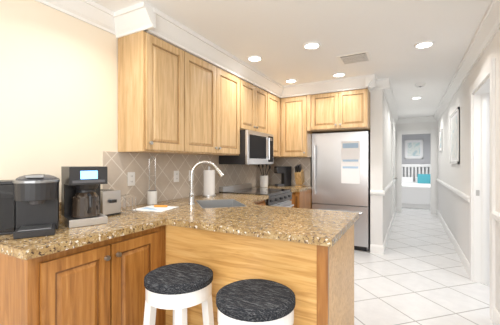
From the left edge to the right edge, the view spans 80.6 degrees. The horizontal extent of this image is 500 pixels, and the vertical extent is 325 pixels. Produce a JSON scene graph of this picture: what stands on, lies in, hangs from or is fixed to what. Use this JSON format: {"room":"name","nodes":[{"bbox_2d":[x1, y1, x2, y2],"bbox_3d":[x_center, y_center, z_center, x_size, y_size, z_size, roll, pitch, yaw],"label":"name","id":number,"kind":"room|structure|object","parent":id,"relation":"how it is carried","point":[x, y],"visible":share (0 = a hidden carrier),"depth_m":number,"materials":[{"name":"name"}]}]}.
{"room":"kitchen","nodes":[
{"label":"kitchen","id":0,"kind":"room"},
{"bbox_2d":[0,0,218,205],"bbox_3d":[-1.300,0.060,2.111,0.120,2.440,6.870,0,0,29],"label":"wall","id":1,"kind":"structure","parent":0,"point":[58,89],"depth_m":1.96,"materials":[{"name":"beige paint"}]},
{"bbox_2d":[35,0,130,38],"bbox_3d":[-1.938,-1.085,0.717,0.090,0.150,3.810,0,0,29],"label":"crown molding","id":2,"kind":"structure","parent":1,"relation":"attached to","point":[90,12],"depth_m":2.17,"materials":[{"name":"white wood"}]},
{"bbox_2d":[118,31,189,154],"bbox_3d":[-0.812,-0.550,2.539,0.311,0.920,0.508,0,0,29],"label":"upper cabinet","id":3,"kind":"object","parent":1,"relation":"attached to","point":[172,99],"depth_m":2.36,"materials":[{"name":"brown wood"}]},
{"bbox_2d":[190,54,221,154],"bbox_3d":[-0.602,-0.550,2.927,0.311,0.920,0.626,0,0,29],"label":"upper cabinet","id":4,"kind":"object","parent":1,"relation":"attached to","point":[205,78],"depth_m":2.91,"materials":[{"name":"brown wood"}]},
{"bbox_2d":[103,151,309,206],"bbox_3d":[-0.092,-0.088,3.477,0.700,0.904,3.104,0,0,29],"label":"tile backsplash","id":5,"kind":"structure","parent":1,"relation":"attached to","point":[119,165],"depth_m":2.96,"materials":[{"name":"beige tile"}]},
{"bbox_2d":[128,172,134,185],"bbox_3d":[-1.006,0.135,2.503,0.010,0.115,0.072,0,0,29],"label":"electrical outlet","id":6,"kind":"object","parent":5,"relation":"attached to","point":[131,178],"visible":1,"depth_m":2.50,"materials":[{"name":"white plastic"}]},
{"bbox_2d":[174,171,178,181],"bbox_3d":[-0.744,0.135,2.987,0.010,0.115,0.072,0,0,29],"label":"electrical outlet","id":7,"kind":"object","parent":5,"relation":"attached to","point":[176,176],"visible":1,"depth_m":2.98,"materials":[{"name":"white plastic"}]},
{"bbox_2d":[218,70,245,155],"bbox_3d":[-0.368,-0.550,3.358,0.311,0.920,0.608,0,0,29],"label":"upper cabinet","id":8,"kind":"object","parent":1,"relation":"attached to","point":[233,87],"depth_m":3.35,"materials":[{"name":"brown wood"}]},
{"bbox_2d":[246,82,257,131],"bbox_3d":[-0.147,-0.705,3.764,0.311,0.610,0.435,0,0,29],"label":"upper cabinet","id":9,"kind":"object","parent":1,"relation":"attached to","point":[251,90],"depth_m":3.75,"materials":[{"name":"brown wood"}]},
{"bbox_2d":[219,130,273,164],"bbox_3d":[-0.011,-0.186,3.875,0.445,0.411,0.750,0,0,29],"label":"microwave","id":10,"kind":"object","parent":9,"relation":"attached to","point":[256,148],"visible":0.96,"depth_m":3.61,"materials":[{"name":"silver metal"}]},
{"bbox_2d":[258,88,265,132],"bbox_3d":[0.008,-0.705,4.050,0.311,0.610,0.435,0,0,29],"label":"upper cabinet","id":11,"kind":"object","parent":1,"relation":"attached to","point":[261,93],"depth_m":4.02,"materials":[{"name":"brown wood"}]},
{"bbox_2d":[266,92,281,157],"bbox_3d":[0.244,-0.550,4.409,0.384,0.920,0.542,0,0,29],"label":"upper cabinet","id":12,"kind":"object","parent":1,"relation":"attached to","point":[273,103],"depth_m":4.42,"materials":[{"name":"brown wood"}]},
{"bbox_2d":[91,0,490,117],"bbox_3d":[2.219,-1.210,4.485,4.600,0.100,14.400,0,0,29],"label":"ceiling","id":13,"kind":"structure","parent":0,"point":[277,35],"depth_m":2.66,"materials":[{"name":"white paint"}]},
{"bbox_2d":[127,1,282,97],"bbox_3d":[-0.131,-1.085,3.391,0.115,0.150,2.845,0,0,29],"label":"crown molding","id":14,"kind":"structure","parent":13,"relation":"attached to","point":[145,17],"depth_m":2.65,"materials":[{"name":"white wood"}]},
{"bbox_2d":[247,55,262,61],"bbox_3d":[0.052,-1.156,3.260,0.174,0.021,0.174,0,0,29],"label":"recessed light","id":15,"kind":"object","parent":13,"relation":"in","point":[254,58],"visible":1,"depth_m":3.26,"materials":[{"name":"white"}]},
{"bbox_2d":[285,79,296,82],"bbox_3d":[0.579,-1.156,4.146,0.174,0.021,0.174,0,0,29],"label":"recessed light","id":16,"kind":"object","parent":13,"relation":"in","point":[290,80],"visible":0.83,"depth_m":4.13,"materials":[{"name":"white"}]},
{"bbox_2d":[303,42,320,49],"bbox_3d":[0.608,-1.156,2.901,0.174,0.021,0.174,0,0,29],"label":"recessed light","id":17,"kind":"object","parent":13,"relation":"in","point":[311,45],"visible":1,"depth_m":2.90,"materials":[{"name":"white"}]},
{"bbox_2d":[283,74,378,97],"bbox_3d":[1.101,-1.085,4.202,1.265,0.150,0.125,0,0,29],"label":"crown molding","id":18,"kind":"structure","parent":13,"relation":"attached to","point":[366,81],"depth_m":4.15,"materials":[{"name":"white wood"}]},
{"bbox_2d":[332,72,345,76],"bbox_3d":[1.164,-1.156,3.863,0.174,0.021,0.174,0,0,29],"label":"recessed light","id":19,"kind":"object","parent":13,"relation":"in","point":[340,74],"visible":0.92,"depth_m":3.85,"materials":[{"name":"white"}]},
{"bbox_2d":[337,51,371,64],"bbox_3d":[1.157,-1.153,3.263,0.320,0.011,0.320,0,0,29],"label":"ceiling vent","id":20,"kind":"object","parent":13,"relation":"in","point":[354,58],"visible":1,"depth_m":3.24,"materials":[{"name":"white metal"}]},
{"bbox_2d":[415,83,425,87],"bbox_3d":[2.500,-1.139,4.332,0.144,0.040,0.144,0,0,29],"label":"smoke detector","id":21,"kind":"object","parent":13,"relation":"attached to","point":[417,85],"visible":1,"depth_m":4.29,"materials":[{"name":"white plastic"}]},
{"bbox_2d":[414,41,434,48],"bbox_3d":[1.699,-1.156,2.878,0.174,0.021,0.174,0,0,29],"label":"recessed light","id":22,"kind":"object","parent":13,"relation":"in","point":[423,44],"visible":1,"depth_m":2.87,"materials":[{"name":"white"}]},
{"bbox_2d":[310,132,317,185],"bbox_3d":[1.123,0.060,5.086,0.100,2.440,0.870,0,0,29],"label":"wall","id":23,"kind":"structure","parent":0,"point":[310,166],"depth_m":4.73,"materials":[{"name":"beige"}]},
{"bbox_2d":[282,95,317,157],"bbox_3d":[0.730,-0.550,4.572,0.500,0.920,0.389,0,0,29],"label":"upper cabinet","id":24,"kind":"object","parent":23,"relation":"attached to","point":[296,133],"depth_m":4.47,"materials":[{"name":"brown wood"}]},
{"bbox_2d":[310,91,349,132],"bbox_3d":[1.245,-0.745,4.587,0.510,0.530,0.750,0,0,29],"label":"upper cabinet","id":25,"kind":"object","parent":23,"relation":"attached to","point":[325,108],"depth_m":4.25,"materials":[{"name":"brown wood"}]},
{"bbox_2d":[370,90,395,244],"bbox_3d":[2.785,0.060,6.009,0.160,2.440,4.180,0,0,29],"label":"wall","id":26,"kind":"structure","parent":0,"point":[382,121],"depth_m":4.20,"materials":[{"name":"white paint"}]},
{"bbox_2d":[342,88,369,132],"bbox_3d":[1.570,-0.745,4.411,0.440,0.530,0.750,0,0,29],"label":"upper cabinet","id":27,"kind":"object","parent":26,"relation":"attached to","point":[355,103],"depth_m":4.07,"materials":[{"name":"brown wood"}]},
{"bbox_2d":[379,78,398,123],"bbox_3d":[2.869,-1.095,5.913,0.100,0.130,4.270,0,0,29],"label":"crown molding","id":28,"kind":"structure","parent":26,"relation":"attached to","point":[384,84],"depth_m":4.77,"materials":[{"name":"white"}]},
{"bbox_2d":[381,179,396,194],"bbox_3d":[2.856,0.417,5.955,0.038,0.065,4.208,0,0,29],"label":"trim","id":29,"kind":"structure","parent":26,"relation":"attached to","point":[384,191],"depth_m":4.62,"materials":[{"name":"white wood"}]},
{"bbox_2d":[382,207,396,254],"bbox_3d":[2.865,1.218,5.957,0.030,0.125,4.196,0,0,29],"label":"baseboard","id":30,"kind":"structure","parent":26,"relation":"attached to","point":[390,226],"depth_m":4.97,"materials":[{"name":"white wood"}]},
{"bbox_2d":[392,124,394,217],"bbox_3d":[3.265,0.220,6.705,0.020,2.120,0.980,0,0,29],"label":"door frame","id":31,"kind":"structure","parent":26,"relation":"attached to","point":[393,128],"depth_m":6.27,"materials":[{"name":"white wood"}]},
{"bbox_2d":[393,130,396,214],"bbox_3d":[3.300,0.263,6.685,0.095,2.019,0.794,0,0,29],"label":"door","id":32,"kind":"structure","parent":26,"relation":"in","point":[394,177],"depth_m":6.60,"materials":[{"name":"white paint"}]},
{"bbox_2d":[402,134,429,180],"bbox_3d":[5.879,0.060,10.178,3.600,2.440,0.100,0,0,29],"label":"wall","id":33,"kind":"structure","parent":0,"point":[425,138],"depth_m":10.17,"materials":[{"name":"grey"}]},
{"bbox_2d":[405,140,422,158],"bbox_3d":[5.673,-0.475,10.218,0.560,0.650,0.023,0,0,29],"label":"framed picture","id":34,"kind":"object","parent":33,"relation":"attached to","point":[413,149],"visible":0.94,"depth_m":10.21,"materials":[{"name":"white paper"}]},
{"bbox_2d":[396,122,437,208],"bbox_3d":[4.281,0.060,7.632,1.240,2.440,0.100,0,0,29],"label":"wall","id":35,"kind":"structure","parent":0,"point":[417,126],"depth_m":7.50,"materials":[{"name":"white paint"}]},
{"bbox_2d":[399,116,430,123],"bbox_3d":[4.244,-1.095,7.544,0.720,0.130,0.090,0,0,29],"label":"crown molding","id":36,"kind":"structure","parent":35,"relation":"attached to","point":[416,119],"depth_m":7.55,"materials":[{"name":"white"}]},
{"bbox_2d":[397,130,435,213],"bbox_3d":[4.261,0.220,7.575,0.860,2.120,0.020,0,0,29],"label":"door frame","id":37,"kind":"structure","parent":35,"relation":"attached to","point":[433,132],"depth_m":7.51,"materials":[{"name":"white wood"}]},
{"bbox_2d":[354,207,493,324],"bbox_3d":[2.219,1.330,4.485,4.600,0.100,14.400,0,0,29],"label":"floor","id":38,"kind":"structure","parent":0,"point":[416,273],"depth_m":3.16,"materials":[{"name":"tile"}]},
{"bbox_2d":[0,184,291,324],"bbox_3d":[-0.556,0.772,2.379,0.928,1.014,2.390,0,0,29],"label":"base cabinet","id":39,"kind":"object","parent":38,"relation":"on","point":[92,274],"depth_m":1.57,"materials":[{"name":"brown wood"}]},
{"bbox_2d":[0,174,59,238],"bbox_3d":[-1.171,0.211,1.561,0.279,0.305,0.320,0,0,-32],"label":"brewer","id":40,"kind":"object","parent":39,"relation":"on","point":[29,206],"visible":1,"depth_m":1.51,"materials":[{"name":"grey plastic"}]},
{"bbox_2d":[61,166,106,227],"bbox_3d":[-0.999,0.193,1.786,0.200,0.342,0.284,0,0,-41],"label":"drip coffee maker","id":41,"kind":"object","parent":39,"relation":"on","point":[80,196],"visible":1,"depth_m":1.72,"materials":[{"name":"grey plastic"}]},
{"bbox_2d":[100,189,120,215],"bbox_3d":[-1.050,0.278,2.095,0.265,0.172,0.140,0,0,29],"label":"toaster","id":42,"kind":"object","parent":39,"relation":"on","point":[110,202],"visible":0.6,"depth_m":2.03,"materials":[{"name":"silver metal"}]},
{"bbox_2d":[121,194,135,213],"bbox_3d":[-0.926,0.296,2.181,0.134,0.130,0.095,0,0,29],"label":"wire rack","id":43,"kind":"object","parent":39,"relation":"on","point":[132,203],"visible":0.71,"depth_m":2.16,"materials":[{"name":"silver metal"}]},
{"bbox_2d":[147,155,156,204],"bbox_3d":[-0.869,0.147,2.622,0.084,0.432,0.084,0,0,29],"label":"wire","id":44,"kind":"object","parent":39,"relation":"on","point":[151,197],"visible":0.98,"depth_m":2.59,"materials":[{"name":"white plastic"}]},
{"bbox_2d":[133,205,177,211],"bbox_3d":[-0.744,0.351,2.332,0.269,0.025,0.267,0,0,17],"label":"papers","id":45,"kind":"object","parent":39,"relation":"on","point":[156,208],"visible":1,"depth_m":2.30,"materials":[{"name":"white paper"}]},
{"bbox_2d":[188,161,223,204],"bbox_3d":[-0.402,0.171,2.627,0.241,0.385,0.275,0,0,29],"label":"faucet","id":46,"kind":"object","parent":39,"relation":"on","point":[191,193],"visible":1,"depth_m":2.60,"materials":[{"name":"silver metal"}]},
{"bbox_2d":[202,166,215,196],"bbox_3d":[-0.453,0.198,3.273,0.150,0.331,0.150,0,0,29],"label":"paper towel holder","id":47,"kind":"object","parent":39,"relation":"on","point":[208,182],"visible":1,"depth_m":3.22,"materials":[{"name":"white paper"}]},
{"bbox_2d":[143,263,213,324],"bbox_3d":[-0.386,0.941,1.615,0.366,0.682,0.366,0,0,29],"label":"stool","id":48,"kind":"object","parent":38,"relation":"on","point":[178,289],"visible":1,"depth_m":1.51,"materials":[{"name":"white paint"}]},
{"bbox_2d":[216,279,295,324],"bbox_3d":[0.026,0.941,1.368,0.366,0.682,0.366,0,0,29],"label":"stool","id":49,"kind":"object","parent":38,"relation":"on","point":[254,302],"visible":1,"depth_m":1.28,"materials":[{"name":"black fabric"}]},
{"bbox_2d":[219,183,293,206],"bbox_3d":[0.114,0.777,3.807,0.724,0.965,0.750,0,0,29],"label":"range","id":50,"kind":"object","parent":38,"relation":"on","point":[280,197],"visible":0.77,"depth_m":3.71,"materials":[{"name":"silver metal"}]},
{"bbox_2d":[196,204,358,324],"bbox_3d":[0.133,0.821,2.056,1.068,0.915,0.880,0,0,29],"label":"kitchen peninsula","id":51,"kind":"object","parent":38,"relation":"on","point":[302,249],"depth_m":1.67,"materials":[{"name":"brown wood"}]},
{"bbox_2d":[292,185,312,203],"bbox_3d":[0.481,0.822,4.488,0.738,0.914,0.788,0,0,29],"label":"base cabinet","id":52,"kind":"object","parent":38,"relation":"on","point":[300,195],"depth_m":4.25,"materials":[{"name":"brown wood"}]},
{"bbox_2d":[258,164,270,186],"bbox_3d":[0.215,0.167,4.526,0.157,0.394,0.184,0,0,29],"label":"utensil crock","id":53,"kind":"object","parent":52,"relation":"on","point":[263,180],"visible":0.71,"depth_m":4.48,"materials":[{"name":"white ceramic"}]},
{"bbox_2d":[274,166,290,185],"bbox_3d":[0.519,0.208,4.674,0.241,0.310,0.130,0,0,-17],"label":"brewer","id":54,"kind":"object","parent":52,"relation":"on","point":[285,171],"visible":1,"depth_m":4.63,"materials":[{"name":"grey plastic"}]},
{"bbox_2d":[294,164,304,186],"bbox_3d":[0.759,0.189,4.520,0.100,0.350,0.251,0,0,29],"label":"knife block","id":55,"kind":"object","parent":52,"relation":"on","point":[299,177],"visible":1,"depth_m":4.46,"materials":[{"name":"brown wood"}]},
{"bbox_2d":[312,131,369,250],"bbox_3d":[1.497,0.412,4.716,0.820,1.735,0.842,0,0,29],"label":"refrigerator","id":56,"kind":"object","parent":38,"relation":"on","point":[340,171],"visible":0.73,"depth_m":4.37,"materials":[{"name":"silver metal"}]},
{"bbox_2d":[402,164,429,208],"bbox_3d":[5.144,0.660,9.223,1.600,1.240,2.120,0,0,29],"label":"bed","id":57,"kind":"object","parent":38,"relation":"on","point":[416,193],"visible":0.33,"depth_m":8.43,"materials":[{"name":"white fabric"}]},
{"bbox_2d":[438,28,499,313],"bbox_3d":[2.163,0.060,2.580,0.140,2.440,11.000,0,0,29],"label":"wall","id":58,"kind":"structure","parent":0,"point":[454,209],"depth_m":3.37,"materials":[{"name":"white paint"}]},
{"bbox_2d":[439,129,442,151],"bbox_3d":[4.137,-0.480,6.390,0.023,0.480,0.480,0,0,29],"label":"framed picture","id":59,"kind":"object","parent":58,"relation":"attached to","point":[441,140],"visible":0.98,"depth_m":6.18,"materials":[{"name":"white paint"}]},
{"bbox_2d":[436,209,469,276],"bbox_3d":[3.549,1.218,5.321,0.040,0.125,4.660,0,0,29],"label":"baseboard","id":60,"kind":"structure","parent":58,"relation":"attached to","point":[466,264],"depth_m":4.25,"materials":[{"name":"white wood"}]},
{"bbox_2d":[436,178,469,202],"bbox_3d":[3.554,0.417,5.318,0.028,0.065,4.660,0,0,29],"label":"trim","id":61,"kind":"structure","parent":58,"relation":"attached to","point":[459,193],"depth_m":4.14,"materials":[{"name":"white wood"}]},
{"bbox_2d":[450,107,459,163],"bbox_3d":[3.087,-0.380,4.457,0.023,0.780,0.940,0,0,29],"label":"framed picture","id":62,"kind":"object","parent":58,"relation":"attached to","point":[455,137],"visible":1,"depth_m":4.34,"materials":[{"name":"white paint"}]},
{"bbox_2d":[431,0,499,121],"bbox_3d":[2.038,-1.095,2.591,0.090,0.130,10.900,0,0,29],"label":"crown molding","id":63,"kind":"structure","parent":58,"relation":"attached to","point":[489,25],"depth_m":2.87,"materials":[{"name":"white wood"}]},
{"bbox_2d":[470,58,495,321],"bbox_3d":[2.262,0.220,2.783,0.160,2.120,1.030,0,0,29],"label":"door frame","id":64,"kind":"structure","parent":58,"relation":"attached to","point":[482,176],"depth_m":3.12,"materials":[{"name":"white wood"}]},
{"bbox_2d":[491,211,499,222],"bbox_3d":[0.708,0.417,0.076,0.028,0.065,5.210,0,0,29],"label":"trim","id":65,"kind":"structure","parent":58,"relation":"attached to","point":[495,215],"depth_m":2.25,"materials":[{"name":"white wood"}]},
{"bbox_2d":[493,307,499,324],"bbox_3d":[0.713,1.218,0.073,0.016,0.125,5.210,0,0,29],"label":"baseboard","id":66,"kind":"structure","parent":58,"relation":"attached to","point":[496,316],"depth_m":2.30,"materials":[{"name":"white wood"}]}
]}

